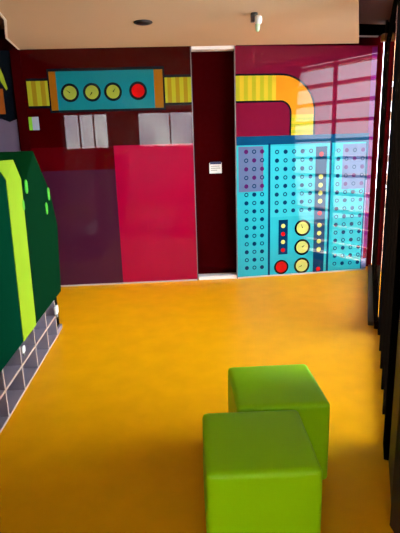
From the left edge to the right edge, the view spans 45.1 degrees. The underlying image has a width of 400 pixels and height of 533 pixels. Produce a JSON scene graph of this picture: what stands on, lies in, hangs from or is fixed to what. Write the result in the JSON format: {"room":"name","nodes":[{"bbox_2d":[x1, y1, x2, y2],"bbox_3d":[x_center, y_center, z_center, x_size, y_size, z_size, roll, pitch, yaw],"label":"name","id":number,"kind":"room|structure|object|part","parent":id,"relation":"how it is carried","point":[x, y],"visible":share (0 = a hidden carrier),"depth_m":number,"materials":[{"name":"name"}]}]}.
{"room":"children's playroom","nodes":[
{"label":"children's playroom","id":0,"kind":"room"},
{"bbox_2d":[0,0,358,49],"bbox_3d":[0.215,-1.438,0.989,3.931,0.050,9.740,-3,14,-3],"label":"ceiling","id":1,"kind":"structure","parent":0,"point":[31,24],"depth_m":4.50,"materials":[{"name":"beige paint"}]},
{"bbox_2d":[134,20,152,25],"bbox_3d":[-0.523,-2.238,4.438,0.176,0.024,0.176,-3,14,-3],"label":"ceiling speaker","id":2,"kind":"object","parent":1,"relation":"attached to","point":[137,22],"visible":1,"depth_m":4.40,"materials":[{"name":"black plastic"}]},
{"bbox_2d":[250,12,261,31],"bbox_3d":[0.499,-2.159,4.266,0.103,0.155,0.068,-3,14,-3],"label":"emergency light","id":3,"kind":"object","parent":1,"relation":"attached to","point":[254,17],"visible":1,"depth_m":4.24,"materials":[{"name":"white plastic"}]},
{"bbox_2d":[0,29,383,273],"bbox_3d":[-0.653,-1.354,6.162,6.070,3.060,0.330,-3,14,-3],"label":"wall","id":4,"kind":"structure","parent":0,"point":[212,72],"depth_m":6.05,"materials":[{"name":"red paint"}]},
{"bbox_2d":[0,12,19,49],"bbox_3d":[-1.355,-1.352,0.839,0.234,0.059,9.610,-3,14,-6],"label":"trim","id":5,"kind":"structure","parent":4,"relation":"attached to","point":[1,15],"depth_m":4.59,"materials":[{"name":"beige"}]},
{"bbox_2d":[9,49,30,150],"bbox_3d":[-2.062,-1.110,5.873,0.110,2.812,0.168,-3,14,-3],"label":"trim","id":6,"kind":"structure","parent":4,"relation":"attached to","point":[15,56],"depth_m":5.58,"materials":[{"name":"red paint"}]},
{"bbox_2d":[191,46,233,51],"bbox_3d":[0.148,-2.561,5.671,0.500,0.035,0.138,-3,14,-3],"label":"trim","id":7,"kind":"structure","parent":4,"relation":"attached to","point":[193,48],"depth_m":5.61,"materials":[{"name":"white"}]},
{"bbox_2d":[209,162,221,173],"bbox_3d":[0.195,-1.243,6.063,0.156,0.142,0.016,-3,14,-3],"label":"notice","id":8,"kind":"object","parent":4,"relation":"attached to","point":[214,167],"visible":1,"depth_m":6.06,"materials":[{"name":"white paper"}]},
{"bbox_2d":[198,272,236,279],"bbox_3d":[0.232,0.128,6.342,0.500,0.045,0.138,-3,14,-3],"label":"trim","id":9,"kind":"structure","parent":4,"relation":"attached to","point":[211,276],"depth_m":6.28,"materials":[{"name":"white"}]},
{"bbox_2d":[359,35,377,36],"bbox_3d":[1.969,-2.707,5.670,0.276,0.015,0.020,-5,14,-11],"label":"trim","id":10,"kind":"structure","parent":4,"relation":"attached to","point":[359,35],"depth_m":5.66,"materials":[{"name":"silver metal"}]},
{"bbox_2d":[368,264,373,325],"bbox_3d":[1.971,0.264,5.579,0.054,0.045,2.270,3,15,18],"label":"baseboard","id":11,"kind":"structure","parent":4,"relation":"attached to","point":[370,279],"depth_m":5.22,"materials":[{"name":"brown"}]},
{"bbox_2d":[0,0,392,28],"bbox_3d":[-0.414,-1.701,0.894,6.420,0.150,10.400,-3,14,-3],"label":"ceiling","id":12,"kind":"structure","parent":0,"point":[370,11],"depth_m":5.28,"materials":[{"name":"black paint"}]},
{"bbox_2d":[359,24,388,35],"bbox_3d":[2.077,-2.808,5.729,0.516,0.115,0.079,-5,14,-11],"label":"ceiling beam","id":13,"kind":"structure","parent":12,"relation":"attached to","point":[364,29],"depth_m":5.68,"materials":[{"name":"black metal"}]},
{"bbox_2d":[0,263,393,532],"bbox_3d":[-0.252,1.353,1.712,6.160,0.060,10.300,-3,14,-3],"label":"floor","id":14,"kind":"structure","parent":0,"point":[106,435],"depth_m":3.36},
{"bbox_2d":[0,50,20,151],"bbox_3d":[-2.879,-1.060,5.780,1.523,2.808,0.038,-3,14,-3],"label":"glass panel","id":15,"kind":"object","parent":14,"relation":"on","point":[9,130],"visible":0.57,"depth_m":5.62,"materials":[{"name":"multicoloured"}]},
{"bbox_2d":[0,297,61,433],"bbox_3d":[-1.406,0.931,2.659,0.418,0.370,4.160,-3,14,-3],"label":"cubby shelf","id":16,"kind":"object","parent":14,"relation":"on","point":[18,373],"depth_m":3.69,"materials":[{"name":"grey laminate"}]},
{"bbox_3d":[-1.271,0.607,3.475,0.016,0.072,0.055,-3,14,-3],"label":"wall bracket","id":17,"kind":"part","parent":16,"relation":"part of","materials":[{"name":"white metal"}]},
{"bbox_3d":[-1.408,0.941,2.558,0.378,0.018,3.960,-3,14,-3],"label":"shelf","id":18,"kind":"part","parent":16,"relation":"part of","materials":[{"name":"grey laminate"}]},
{"bbox_3d":[-1.403,1.126,2.604,0.378,0.018,3.960,-3,14,-3],"label":"shelf","id":19,"kind":"part","parent":16,"relation":"part of","materials":[{"name":"grey laminate"}]},
{"bbox_2d":[0,151,60,371],"bbox_3d":[-1.205,0.271,1.772,0.059,1.317,5.852,-3,14,-3],"label":"board","id":20,"kind":"object","parent":16,"relation":"on","point":[30,282],"visible":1,"depth_m":3.53,"materials":[{"name":"green laminate"}]},
{"bbox_3d":[-1.327,0.417,4.457,0.025,0.104,0.080,-3,14,-3],"label":"wall bracket","id":21,"kind":"part","parent":16,"relation":"part of","materials":[{"name":"white metal"}]},
{"bbox_2d":[20,47,197,286],"bbox_3d":[-1.034,-1.142,5.878,1.942,2.808,0.038,-3,14,-3],"label":"glass panel","id":22,"kind":"object","parent":14,"relation":"on","point":[111,132],"visible":0.97,"depth_m":5.83,"materials":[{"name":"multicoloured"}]},
{"bbox_3d":[-0.995,0.211,6.216,1.926,0.018,0.038,-3,14,-3],"label":"rail","id":23,"kind":"part","parent":22,"relation":"part of","materials":[{"name":"silver metal"}]},
{"bbox_3d":[-0.070,-1.185,5.931,0.010,2.808,0.034,-3,14,-3],"label":"edge trim","id":24,"kind":"part","parent":22,"relation":"part of","materials":[{"name":"grey glass"}]},
{"bbox_2d":[202,410,322,532],"bbox_3d":[0.253,0.960,2.141,0.472,0.464,0.472,-2,14,-1],"label":"stool","id":25,"kind":"object","parent":14,"relation":"on","point":[262,471],"visible":1,"depth_m":1.92,"materials":[{"name":"green plastic"}]},
{"bbox_2d":[228,364,329,479],"bbox_3d":[0.405,0.837,2.613,0.472,0.464,0.472,-2,14,-2],"label":"stool","id":26,"kind":"object","parent":14,"relation":"on","point":[273,387],"visible":0.58,"depth_m":2.44,"materials":[{"name":"green plastic"}]},
{"bbox_2d":[234,45,377,278],"bbox_3d":[1.318,-1.264,6.077,1.781,2.808,0.039,-4,14,-8],"label":"glass panel","id":27,"kind":"object","parent":14,"relation":"on","point":[304,115],"visible":1,"depth_m":6.04,"materials":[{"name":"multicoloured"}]},
{"bbox_3d":[0.443,-1.208,5.958,0.010,2.808,0.034,-4,14,-8],"label":"edge trim","id":28,"kind":"part","parent":27,"relation":"part of","materials":[{"name":"grey glass"}]},
{"bbox_3d":[1.363,0.088,6.415,1.765,0.018,0.038,-4,14,-8],"label":"rail","id":29,"kind":"part","parent":27,"relation":"part of","materials":[{"name":"silver metal"}]},
{"bbox_2d":[377,0,399,334],"bbox_3d":[1.694,-0.879,3.971,0.265,3.059,0.150,3,15,19],"label":"column","id":30,"kind":"structure","parent":0,"point":[398,10],"depth_m":3.96,"materials":[{"name":"black metal"}]},
{"bbox_2d":[383,206,399,459],"bbox_3d":[1.106,-0.441,2.288,0.265,3.059,0.160,3,15,19],"label":"column","id":31,"kind":"structure","parent":0,"point":[396,294],"depth_m":2.49,"materials":[{"name":"black metal"}]},
{"bbox_2d":[389,313,399,500],"bbox_3d":[1.000,-0.369,2.012,0.200,3.060,0.570,3,15,19],"label":"wall","id":32,"kind":"structure","parent":0,"point":[396,395],"depth_m":2.36,"materials":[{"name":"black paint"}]},
{"bbox_2d":[390,397,399,532],"bbox_3d":[1.069,0.328,-0.790,0.180,3.060,5.380,-3,14,-3],"label":"wall","id":33,"kind":"structure","parent":0,"point":[395,503],"depth_m":2.09,"materials":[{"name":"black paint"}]},
{"bbox_3d":[1.674,-2.310,3.938,0.104,0.270,4.280,3,15,19],"label":"wall","id":34,"kind":"structure","parent":0,"visible":0},
{"bbox_2d":[381,20,387,41],"bbox_3d":[2.204,-2.788,5.706,0.090,0.230,0.080,-4,14,-8],"label":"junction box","id":35,"kind":"object","parent":34,"relation":"attached to","point":[384,35],"visible":0.58,"depth_m":5.69,"materials":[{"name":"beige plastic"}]},
{"bbox_2d":[372,0,399,414],"bbox_3d":[1.695,-0.968,4.324,0.106,3.060,4.202,3,15,17],"label":"window","id":36,"kind":"structure","parent":34,"relation":"in","point":[389,45],"depth_m":3.95,"materials":[{"name":"clear glass"}]},
{"bbox_3d":[1.970,-1.075,5.192,0.006,2.710,2.340,3,15,19],"label":"pane","id":37,"kind":"part","parent":36,"relation":"part of","materials":[{"name":"clear glass"}]},
{"bbox_3d":[5.434,-0.880,10.195,16.000,0.060,16.500,-3,14,-3],"label":"ground","id":38,"kind":"structure","parent":0,"visible":0},
{"bbox_3d":[2.275,0.472,5.035,2.406,0.008,5.318,-3,14,-3],"label":"ground strip","id":39,"kind":"object","parent":38,"relation":"on","visible":0},
{"bbox_2d":[381,38,395,264],"bbox_3d":[2.201,-1.082,5.459,0.160,2.800,2.940,3,15,19],"label":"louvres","id":40,"kind":"object","parent":39,"relation":"on","point":[395,38],"visible":0.02,"depth_m":5.78,"materials":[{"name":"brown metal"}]}
]}

